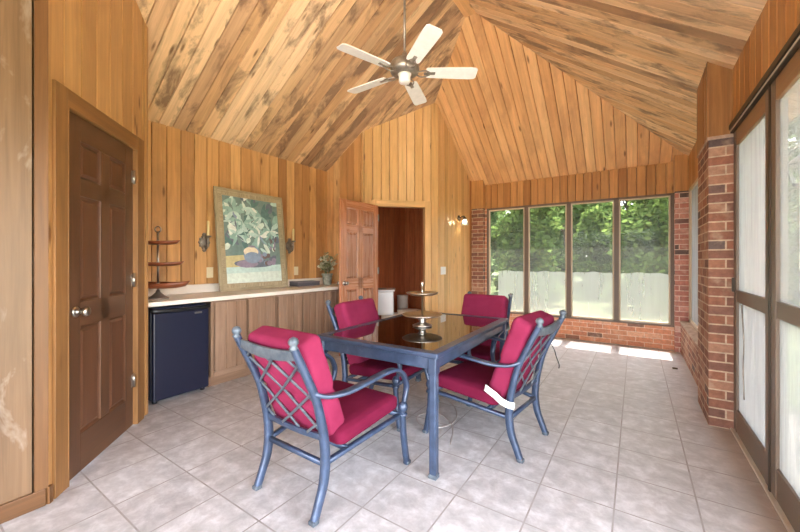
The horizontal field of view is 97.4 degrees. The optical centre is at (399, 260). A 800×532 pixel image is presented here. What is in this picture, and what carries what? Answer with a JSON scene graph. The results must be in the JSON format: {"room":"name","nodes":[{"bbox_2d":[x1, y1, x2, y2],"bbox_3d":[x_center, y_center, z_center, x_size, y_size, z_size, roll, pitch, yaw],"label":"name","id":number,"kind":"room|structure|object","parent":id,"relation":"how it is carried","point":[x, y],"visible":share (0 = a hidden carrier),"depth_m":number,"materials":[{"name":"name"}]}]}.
{"room":"sunroom","nodes":[
{"label":"sunroom","id":0,"kind":"room"},
{"bbox_2d":[0,0,33,504],"bbox_3d":[-2.665,-0.595,0.509,0.080,3.629,3.077,0,0,34],"label":"wall","id":1,"kind":"structure","parent":0,"point":[16,16],"depth_m":1.68,"materials":[{"name":"brown wood"}]},
{"bbox_2d":[0,488,45,523],"bbox_3d":[-2.627,1.177,0.480,0.016,0.085,3.072,0,0,34],"label":"baseboard","id":2,"kind":"structure","parent":1,"relation":"attached to","point":[15,508],"depth_m":1.68,"materials":[{"name":"brown wood"}]},
{"bbox_2d":[34,0,47,492],"bbox_3d":[-1.781,-0.612,1.744,0.012,3.494,0.049,0,0,34],"label":"trim","id":3,"kind":"structure","parent":1,"relation":"attached to","point":[40,6],"depth_m":1.74,"materials":[{"name":"brown wood"}]},
{"bbox_2d":[48,0,145,484],"bbox_3d":[-1.937,-0.595,2.277,0.080,3.629,1.072,0,0,-13],"label":"wall","id":4,"kind":"structure","parent":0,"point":[96,48],"depth_m":2.18,"materials":[{"name":"brown wood"}]},
{"bbox_2d":[46,484,52,503],"bbox_3d":[-1.769,1.177,1.773,0.016,0.085,0.026,0,0,-13],"label":"baseboard","id":5,"kind":"structure","parent":4,"relation":"attached to","point":[49,491],"depth_m":1.76,"materials":[{"name":"brown wood"}]},
{"bbox_2d":[52,79,143,498],"bbox_3d":[-1.930,0.143,2.249,0.120,2.153,0.950,0,0,-13],"label":"door frame","id":6,"kind":"structure","parent":4,"relation":"attached to","point":[64,100],"depth_m":1.86,"materials":[{"name":"brown wood"}]},
{"bbox_2d":[69,111,134,480],"bbox_3d":[-1.911,0.195,2.253,0.174,2.045,0.752,0,0,-13],"label":"door","id":7,"kind":"structure","parent":4,"relation":"in","point":[101,172],"depth_m":2.20,"materials":[{"name":"brown wood"}]},
{"bbox_2d":[148,120,326,294],"bbox_3d":[-1.924,-0.090,4.331,0.080,2.620,2.850,0,0,34],"label":"wall","id":8,"kind":"structure","parent":0,"point":[184,167],"depth_m":3.90,"materials":[{"name":"brown wood"}]},
{"bbox_2d":[198,221,211,251],"bbox_3d":[-2.124,-0.270,3.857,0.140,0.343,0.132,0,0,34],"label":"candle sconce","id":9,"kind":"object","parent":8,"relation":"attached to","point":[204,242],"visible":1,"depth_m":3.85,"materials":[{"name":"grey metal"}]},
{"bbox_2d":[206,267,212,277],"bbox_3d":[-2.131,0.130,3.940,0.009,0.118,0.075,0,0,34],"label":"wall outlet","id":10,"kind":"object","parent":8,"relation":"attached to","point":[209,270],"visible":1,"depth_m":3.93,"materials":[{"name":"beige plastic"}]},
{"bbox_2d":[148,278,322,295],"bbox_3d":[-1.866,0.300,4.319,0.020,0.090,2.665,0,0,34],"label":"backsplash","id":11,"kind":"structure","parent":8,"relation":"attached to","point":[196,288],"depth_m":3.79,"materials":[{"name":"white laminate"}]},
{"bbox_2d":[285,229,295,253],"bbox_3d":[-1.483,-0.270,4.812,0.140,0.343,0.132,0,0,34],"label":"candle sconce","id":12,"kind":"object","parent":8,"relation":"attached to","point":[289,245],"visible":0.98,"depth_m":4.81,"materials":[{"name":"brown metal"}]},
{"bbox_2d":[294,267,297,274],"bbox_3d":[-1.460,0.140,4.941,0.009,0.118,0.075,0,0,34],"label":"wall outlet","id":13,"kind":"object","parent":8,"relation":"attached to","point":[295,268],"visible":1,"depth_m":4.93,"materials":[{"name":"beige plastic"}]},
{"bbox_2d":[327,133,361,283],"bbox_3d":[-0.812,-0.328,5.276,0.713,3.096,0.080,0,0,34],"label":"wall","id":14,"kind":"structure","parent":0,"point":[344,178],"depth_m":5.29,"materials":[{"name":"brown wood"}]},
{"bbox_2d":[337,198,378,355],"bbox_3d":[-0.541,0.210,4.770,0.174,2.010,0.770,0,0,36],"label":"door","id":15,"kind":"structure","parent":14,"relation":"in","point":[358,221],"depth_m":4.71,"materials":[{"name":"brown wood"}]},
{"bbox_2d":[378,207,404,318],"bbox_3d":[-0.478,0.020,6.365,0.026,2.400,2.100,0,0,34],"label":"wall","id":16,"kind":"structure","parent":0,"point":[391,223],"depth_m":6.84,"materials":[{"name":"brown wood"}]},
{"bbox_2d":[0,332,787,531],"bbox_3d":[-0.412,1.295,2.474,4.760,0.150,8.850,0,0,34],"label":"floor","id":17,"kind":"structure","parent":0,"point":[630,445],"depth_m":2.07,"materials":[{"name":"tile"}]},
{"bbox_2d":[148,302,210,403],"bbox_3d":[-2.146,0.812,3.278,0.543,0.816,0.511,0,0,34],"label":"mini fridge","id":18,"kind":"object","parent":17,"relation":"on","point":[178,335],"visible":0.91,"depth_m":3.11,"materials":[{"name":"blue metal"}]},
{"bbox_2d":[200,295,274,386],"bbox_3d":[-1.832,0.804,3.821,0.580,0.832,0.725,0,0,34],"label":"base cabinet","id":19,"kind":"object","parent":17,"relation":"on","point":[226,361],"visible":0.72,"depth_m":3.53,"materials":[{"name":"brown wood"}]},
{"bbox_2d":[275,291,322,334],"bbox_3d":[-1.429,0.804,4.422,0.580,0.832,0.717,0,0,34],"label":"base cabinet","id":20,"kind":"object","parent":17,"relation":"on","point":[303,312],"visible":0.38,"depth_m":4.25,"materials":[{"name":"brown wood"}]},
{"bbox_2d":[231,326,410,527],"bbox_3d":[-0.429,0.779,1.974,0.660,0.894,0.813,0,0,35],"label":"patio chair","id":21,"kind":"object","parent":17,"relation":"on","point":[305,398],"visible":1,"depth_m":1.77,"materials":[{"name":"red fabric"}]},
{"bbox_2d":[248,326,343,435],"bbox_3d":[-0.539,0.607,1.816,0.455,0.521,0.288,0,0,35],"label":"cushion","id":22,"kind":"object","parent":21,"relation":"on","point":[293,392],"depth_m":1.72,"materials":[{"name":"red fabric"}]},
{"bbox_2d":[277,380,396,444],"bbox_3d":[-0.364,0.862,2.067,0.535,0.120,0.500,0,0,35],"label":"seat cushion","id":23,"kind":"object","parent":21,"relation":"on","point":[363,408],"depth_m":1.94,"materials":[{"name":"red fabric"}]},
{"bbox_2d":[322,289,338,351],"bbox_3d":[-1.049,0.804,4.989,0.580,0.832,0.642,0,0,34],"label":"base cabinet","id":24,"kind":"object","parent":17,"relation":"on","point":[332,295],"visible":0.17,"depth_m":4.63,"materials":[{"name":"brown wood"}]},
{"bbox_2d":[148,278,338,306],"bbox_3d":[-1.617,0.320,4.152,0.620,0.130,2.665,0,0,34],"label":"countertop","id":25,"kind":"structure","parent":24,"relation":"on","point":[196,293],"depth_m":3.71,"materials":[{"name":"white laminate"}]},
{"bbox_2d":[148,226,189,299],"bbox_3d":[-2.196,0.013,3.189,0.580,0.664,0.280,0,0,0],"label":"tiered stand","id":26,"kind":"object","parent":25,"relation":"on","point":[157,295],"visible":0.81,"depth_m":3.14,"materials":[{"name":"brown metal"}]},
{"bbox_2d":[148,240,180,244],"bbox_3d":[-2.196,-0.167,3.189,0.400,0.040,0.200,0,0,0],"label":"tray","id":27,"kind":"object","parent":26,"relation":"on","point":[157,242],"depth_m":3.14,"materials":[{"name":"red wood"}]},
{"bbox_2d":[148,261,183,265],"bbox_3d":[-2.196,0.025,3.189,0.470,0.043,0.230,0,0,0],"label":"tray","id":28,"kind":"object","parent":26,"relation":"on","point":[157,263],"depth_m":3.12,"materials":[{"name":"red wood"}]},
{"bbox_2d":[148,281,189,288],"bbox_3d":[-2.196,0.213,3.189,0.580,0.068,0.280,0,0,0],"label":"tray","id":29,"kind":"object","parent":26,"relation":"on","point":[151,285],"depth_m":3.10,"materials":[{"name":"red wood"}]},
{"bbox_2d":[213,186,287,291],"bbox_3d":[-1.777,-0.247,4.268,0.163,1.184,0.910,0,0,34],"label":"framed painting","id":30,"kind":"object","parent":25,"relation":"on","point":[249,226],"visible":1,"depth_m":4.22,"materials":[{"name":"paint"}]},
{"bbox_2d":[289,280,319,286],"bbox_3d":[-1.328,0.314,4.906,0.206,0.062,0.366,0,0,38],"label":"box","id":31,"kind":"object","parent":25,"relation":"on","point":[309,282],"visible":0.96,"depth_m":4.82,"materials":[{"name":"grey"}]},
{"bbox_2d":[317,252,337,284],"bbox_3d":[-1.048,0.108,5.031,0.302,0.474,0.330,0,0,34],"label":"potted plant","id":32,"kind":"object","parent":25,"relation":"on","point":[325,265],"visible":1,"depth_m":5.01,"materials":[{"name":"green plant"}]},
{"bbox_2d":[325,295,439,431],"bbox_3d":[-0.169,0.779,2.984,0.813,0.894,0.660,0,0,32],"label":"patio chair","id":33,"kind":"object","parent":17,"relation":"on","point":[355,312],"visible":0.54,"depth_m":2.88,"materials":[{"name":"red fabric"}]},
{"bbox_2d":[334,298,378,364],"bbox_3d":[-0.332,0.607,3.085,0.288,0.521,0.455,0,0,32],"label":"cushion","id":34,"kind":"object","parent":33,"relation":"on","point":[355,312],"depth_m":2.95,"materials":[{"name":"red fabric"}]},
{"bbox_2d":[349,359,422,379],"bbox_3d":[-0.072,0.862,2.924,0.500,0.120,0.535,0,0,32],"label":"seat cushion","id":35,"kind":"object","parent":33,"relation":"on","point":[361,367],"depth_m":2.75,"materials":[{"name":"red fabric"}]},
{"bbox_2d":[378,288,420,318],"bbox_3d":[-0.052,0.839,5.775,0.802,0.763,0.470,0,0,0],"label":"toilet","id":36,"kind":"object","parent":17,"relation":"on","point":[385,295],"visible":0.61,"depth_m":5.55,"materials":[{"name":"white ceramic"}]},
{"bbox_2d":[397,295,407,309],"bbox_3d":[0.048,0.920,6.337,0.208,0.600,0.208,0,0,34],"label":"waste bin","id":37,"kind":"object","parent":17,"relation":"on","point":[402,300],"visible":0.44,"depth_m":6.26,"materials":[{"name":"beige plastic"}]},
{"bbox_2d":[317,310,508,480],"bbox_3d":[0.189,0.866,2.774,0.950,0.709,1.430,0,0,32],"label":"dining table","id":38,"kind":"object","parent":17,"relation":"on","point":[394,339],"visible":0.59,"depth_m":2.32,"materials":[{"name":"brown glass"}]},
{"bbox_2d":[402,281,442,326],"bbox_3d":[0.175,0.336,2.770,0.320,0.350,0.320,0,0,34],"label":"server","id":39,"kind":"object","parent":38,"relation":"on","point":[422,316],"visible":1,"depth_m":2.76,"materials":[{"name":"silver metal"}]},
{"bbox_2d":[416,395,456,444],"bbox_3d":[0.298,1.216,2.782,0.306,0.007,0.859,0,0,15],"label":"cord","id":40,"kind":"object","parent":17,"relation":"on","point":[440,395],"visible":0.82,"depth_m":2.67,"materials":[{"name":"beige plastic"}]},
{"bbox_2d":[426,291,512,408],"bbox_3d":[0.734,0.779,3.411,0.660,0.894,0.813,0,0,34],"label":"patio chair","id":41,"kind":"object","parent":17,"relation":"on","point":[499,306],"visible":0.48,"depth_m":3.48,"materials":[{"name":"red fabric"}]},
{"bbox_2d":[454,345,499,361],"bbox_3d":[0.671,0.862,3.316,0.535,0.120,0.500,0,0,34],"label":"seat cushion","id":42,"kind":"object","parent":41,"relation":"on","point":[480,351],"depth_m":3.12,"materials":[{"name":"red fabric"}]},
{"bbox_2d":[461,294,508,347],"bbox_3d":[0.842,0.607,3.571,0.455,0.521,0.288,0,0,34],"label":"cushion","id":43,"kind":"object","parent":41,"relation":"on","point":[473,304],"depth_m":3.53,"materials":[{"name":"red fabric"}]},
{"bbox_2d":[422,310,566,463],"bbox_3d":[0.674,0.779,2.476,0.813,0.894,0.660,0,0,41],"label":"patio chair","id":44,"kind":"object","parent":17,"relation":"on","point":[494,384],"visible":0.96,"depth_m":2.27,"materials":[{"name":"red fabric"}]},
{"bbox_2d":[439,360,526,404],"bbox_3d":[0.588,0.862,2.550,0.500,0.120,0.535,0,0,41],"label":"seat cushion","id":45,"kind":"object","parent":44,"relation":"on","point":[471,379],"depth_m":2.39,"materials":[{"name":"red fabric"}]},
{"bbox_2d":[489,310,553,396],"bbox_3d":[0.819,0.607,2.350,0.288,0.521,0.455,0,0,41],"label":"cushion","id":46,"kind":"object","parent":44,"relation":"on","point":[520,347],"depth_m":2.20,"materials":[{"name":"red fabric"}]},
{"bbox_2d":[362,102,437,311],"bbox_3d":[0.006,-0.599,5.192,1.127,3.637,0.080,0,0,-11],"label":"wall","id":47,"kind":"structure","parent":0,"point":[400,155],"depth_m":5.17,"materials":[{"name":"brown wood"}]},
{"bbox_2d":[438,106,469,313],"bbox_3d":[0.928,-0.599,5.871,0.080,3.637,1.414,0,0,34],"label":"wall","id":48,"kind":"structure","parent":0,"point":[453,179],"depth_m":5.62,"materials":[{"name":"brown wood"}]},
{"bbox_2d":[370,199,430,310],"bbox_3d":[0.008,0.166,5.192,0.900,2.108,0.120,0,0,-11],"label":"door frame","id":49,"kind":"structure","parent":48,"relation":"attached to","point":[425,205],"depth_m":5.21,"materials":[{"name":"brown wood"}]},
{"bbox_2d":[441,267,445,274],"bbox_3d":[0.668,0.150,5.398,0.014,0.120,0.170,0,0,34],"label":"light switch","id":50,"kind":"object","parent":48,"relation":"attached to","point":[443,269],"visible":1,"depth_m":5.40,"materials":[{"name":"white plastic"}]},
{"bbox_2d":[457,215,467,224],"bbox_3d":[1.048,-0.677,5.823,0.172,0.165,0.124,0,0,34],"label":"wall lamp","id":51,"kind":"object","parent":48,"relation":"attached to","point":[464,221],"visible":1,"depth_m":5.78,"materials":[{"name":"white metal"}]},
{"bbox_2d":[136,0,799,185],"bbox_3d":[-0.406,-2.025,2.444,5.491,1.950,9.407,0,0,34],"label":"ceiling","id":52,"kind":"structure","parent":0,"point":[562,87],"depth_m":3.85,"materials":[{"name":"brown wood"}]},
{"bbox_2d":[337,0,477,104],"bbox_3d":[0.005,-2.235,3.130,1.192,1.330,1.248,0,0,34],"label":"ceiling fan","id":53,"kind":"object","parent":52,"relation":"hanging from","point":[404,67],"visible":1,"depth_m":3.05,"materials":[{"name":"silver metal"}]},
{"bbox_2d":[472,208,484,294],"bbox_3d":[1.399,0.146,6.286,0.220,2.147,0.100,0,0,34],"label":"wall","id":54,"kind":"structure","parent":0,"point":[478,215],"depth_m":6.24,"materials":[{"name":"brown brick"}]},
{"bbox_2d":[470,180,484,291],"bbox_3d":[1.381,-0.130,6.268,0.230,2.700,0.150,0,0,34],"label":"trim","id":55,"kind":"structure","parent":54,"relation":"attached to","point":[477,188],"depth_m":6.26,"materials":[{"name":"orange wood"}]},
{"bbox_2d":[405,161,673,349],"bbox_3d":[2.076,-0.050,6.013,4.650,2.740,0.200,0,0,34],"label":"wall","id":56,"kind":"structure","parent":0,"point":[648,179],"depth_m":5.42,"materials":[{"name":"orange wood"}]},
{"bbox_2d":[487,193,673,326],"bbox_3d":[2.660,-0.013,5.549,2.643,1.833,0.100,0,0,34],"label":"window","id":57,"kind":"structure","parent":56,"relation":"in","point":[524,284],"depth_m":5.37,"materials":[{"name":"brown"}]},
{"bbox_2d":[674,190,688,352],"bbox_3d":[3.781,0.146,4.689,0.183,2.147,0.100,0,0,34],"label":"wall","id":58,"kind":"structure","parent":0,"point":[681,198],"depth_m":4.67,"materials":[{"name":"red brick"}]},
{"bbox_2d":[674,154,688,191],"bbox_3d":[3.777,-1.169,4.689,0.190,0.483,0.105,0,0,34],"label":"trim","id":59,"kind":"structure","parent":58,"relation":"on","point":[681,162],"depth_m":4.66,"materials":[{"name":"orange wood"}]},
{"bbox_2d":[681,325,697,385],"bbox_3d":[3.269,1.070,3.780,0.220,0.500,1.980,0,0,34],"label":"wall","id":60,"kind":"structure","parent":0,"point":[689,350],"depth_m":3.85,"materials":[{"name":"brown brick"}]},
{"bbox_2d":[680,321,697,346],"bbox_3d":[3.263,0.807,3.784,0.235,0.025,1.980,0,0,34],"label":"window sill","id":61,"kind":"structure","parent":60,"relation":"on","point":[692,332],"depth_m":4.01,"materials":[{"name":"paint"}]},
{"bbox_2d":[689,178,697,330],"bbox_3d":[3.269,-0.072,3.780,0.060,1.741,1.986,0,0,34],"label":"window","id":62,"kind":"structure","parent":60,"relation":"in","point":[693,190],"depth_m":4.40,"materials":[{"name":"beige"}]},
{"bbox_2d":[698,137,755,428],"bbox_3d":[2.541,0.160,2.757,0.251,2.120,0.530,0,0,34],"label":"wall","id":63,"kind":"structure","parent":0,"point":[716,160],"depth_m":2.58,"materials":[{"name":"brown brick"}]},
{"bbox_2d":[697,62,731,153],"bbox_3d":[2.503,-1.228,2.779,0.179,0.625,0.535,0,0,34],"label":"wall","id":64,"kind":"structure","parent":63,"relation":"attached to","point":[714,90],"depth_m":2.59,"materials":[{"name":"brown wood"}]},
{"bbox_2d":[697,133,733,157],"bbox_3d":[2.512,-0.904,2.776,0.200,0.025,0.550,0,0,34],"label":"trim","id":65,"kind":"structure","parent":63,"relation":"on","point":[732,134],"depth_m":2.58,"materials":[{"name":"paint"}]},
{"bbox_2d":[730,428,794,531],"bbox_3d":[0.744,1.213,0.007,0.092,0.014,6.040,0,0,34],"label":"trim","id":66,"kind":"structure","parent":63,"relation":"attached to","point":[788,526],"depth_m":1.89,"materials":[{"name":"brown wood"}]},
{"bbox_2d":[689,0,799,187],"bbox_3d":[1.451,-1.190,1.050,0.080,0.500,8.560,0,0,34],"label":"wall","id":67,"kind":"structure","parent":0,"point":[777,21],"depth_m":1.97,"materials":[{"name":"orange wood"}]},
{"bbox_2d":[732,89,767,485],"bbox_3d":[2.186,0.142,2.180,0.058,2.125,0.815,0,0,34],"label":"door","id":68,"kind":"structure","parent":67,"relation":"in","point":[750,308],"depth_m":2.18,"materials":[{"name":"brown glass"}]},
{"bbox_2d":[729,23,799,132],"bbox_3d":[0.741,-0.950,0.009,0.100,0.060,6.040,0,0,34],"label":"trim","id":69,"kind":"structure","parent":67,"relation":"attached to","point":[796,33],"depth_m":1.79,"materials":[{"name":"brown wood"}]},
{"bbox_2d":[768,84,781,491],"bbox_3d":[1.960,0.143,1.828,0.060,2.126,0.024,0,0,34],"label":"trim","id":70,"kind":"structure","parent":67,"relation":"attached to","point":[769,86],"depth_m":1.83,"materials":[{"name":"brown wood"}]},
{"bbox_2d":[771,48,799,531],"bbox_3d":[1.726,0.142,1.482,0.045,2.125,0.815,0,0,34],"label":"door","id":71,"kind":"structure","parent":67,"relation":"in","point":[785,316],"depth_m":1.75,"materials":[{"name":"brown wood"}]},
{"bbox_3d":[-2.368,-0.332,3.010,0.800,3.105,0.050,0,0,34],"label":"wall","id":72,"kind":"structure","parent":0,"visible":0},
{"bbox_2d":[145,25,147,414],"bbox_3d":[-2.025,-0.323,2.794,0.026,3.085,0.034,0,0,-13],"label":"trim","id":73,"kind":"structure","parent":72,"relation":"attached to","point":[146,27],"depth_m":2.79,"materials":[{"name":"brown wood"}]},
{"label":"outside","id":74,"kind":"structure","parent":0,"visible":0},
{"bbox_2d":[788,413,794,480],"bbox_3d":[1.702,1.350,-0.299,1.840,0.060,7.400,0,0,34],"label":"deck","id":75,"kind":"object","parent":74,"point":[788,413],"depth_m":2.69,"materials":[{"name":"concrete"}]},
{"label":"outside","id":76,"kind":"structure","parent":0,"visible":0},
{"bbox_2d":[491,272,794,413],"bbox_3d":[13.926,1.495,20.762,120.000,0.250,130.000,0,0,34],"label":"ground","id":77,"kind":"structure","parent":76,"point":[631,311],"depth_m":9.90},
{"bbox_2d":[491,211,502,274],"bbox_3d":[4.492,-3.985,21.449,3.936,10.738,4.804,0,0,15],"label":"tree","id":78,"kind":"object","parent":77,"relation":"on","point":[494,218],"visible":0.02,"depth_m":21.21,"materials":[{"name":"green plant"}]},
{"bbox_2d":[491,211,504,272],"bbox_3d":[6.382,-4.482,26.804,4.755,11.733,4.764,0,0,-16],"label":"tree","id":79,"kind":"object","parent":77,"relation":"on","point":[495,248],"visible":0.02,"depth_m":25.40,"materials":[{"name":"green plant"}]},
{"bbox_2d":[491,210,540,290],"bbox_3d":[4.847,-0.575,14.604,2.181,4.104,2.235,0,0,29],"label":"bush","id":80,"kind":"object","parent":77,"relation":"on","point":[494,233],"visible":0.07,"depth_m":14.59,"materials":[{"name":"green plant"}]},
{"bbox_2d":[493,206,564,304],"bbox_3d":[4.196,-0.578,11.354,2.185,4.111,2.239,0,0,26],"label":"bush","id":81,"kind":"object","parent":77,"relation":"on","point":[543,223],"visible":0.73,"depth_m":10.96,"materials":[{"name":"green plant"}]},
{"bbox_2d":[552,214,586,260],"bbox_3d":[11.351,-3.960,23.457,3.917,10.688,4.782,0,0,29],"label":"tree","id":82,"kind":"object","parent":77,"relation":"on","point":[578,252],"visible":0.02,"depth_m":22.60,"materials":[{"name":"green plant"}]},
{"bbox_2d":[543,202,624,285],"bbox_3d":[8.929,-4.334,18.331,4.930,11.581,4.532,0,0,-33],"label":"tree","id":83,"kind":"object","parent":77,"relation":"on","point":[559,251],"visible":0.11,"depth_m":17.24,"materials":[{"name":"green plant"}]},
{"bbox_2d":[573,205,621,298],"bbox_3d":[7.148,-0.275,12.967,1.890,3.471,1.845,0,0,-6],"label":"bush","id":84,"kind":"object","parent":77,"relation":"on","point":[593,243],"visible":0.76,"depth_m":12.51,"materials":[{"name":"green plant"}]},
{"bbox_2d":[605,201,631,276],"bbox_3d":[16.880,-4.558,26.407,4.710,12.036,5.123,0,0,-20],"label":"tree","id":85,"kind":"object","parent":77,"relation":"on","point":[624,206],"visible":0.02,"depth_m":26.50,"materials":[{"name":"green plant"}]},
{"bbox_2d":[599,197,667,311],"bbox_3d":[6.739,-0.341,9.753,1.919,3.611,1.967,0,0,7],"label":"bush","id":86,"kind":"object","parent":77,"relation":"on","point":[644,229],"visible":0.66,"depth_m":9.41,"materials":[{"name":"green plant"}]},
{"bbox_2d":[756,154,764,293],"bbox_3d":[3.971,-0.155,3.929,0.260,3.050,0.550,0,0,34],"label":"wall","id":87,"kind":"structure","parent":77,"relation":"on","point":[756,154],"depth_m":3.73,"materials":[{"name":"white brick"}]},
{"bbox_2d":[788,146,799,188],"bbox_3d":[3.945,-0.920,3.462,0.274,0.419,0.261,0,0,34],"label":"lantern","id":88,"kind":"object","parent":87,"relation":"attached to","point":[795,162],"visible":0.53,"depth_m":3.46,"materials":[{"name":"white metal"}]},
{"bbox_2d":[788,172,799,305],"bbox_3d":[9.098,-0.282,8.126,1.853,3.486,1.899,0,0,35],"label":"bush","id":89,"kind":"object","parent":77,"relation":"on","point":[793,192],"visible":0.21,"depth_m":7.84,"materials":[{"name":"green plant"}]},
{"bbox_2d":[788,114,799,178],"bbox_3d":[20.321,-4.395,17.386,4.693,11.558,4.684,0,0,-30],"label":"tree","id":90,"kind":"object","parent":77,"relation":"on","point":[794,125],"visible":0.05,"depth_m":17.50,"materials":[{"name":"green plant"}]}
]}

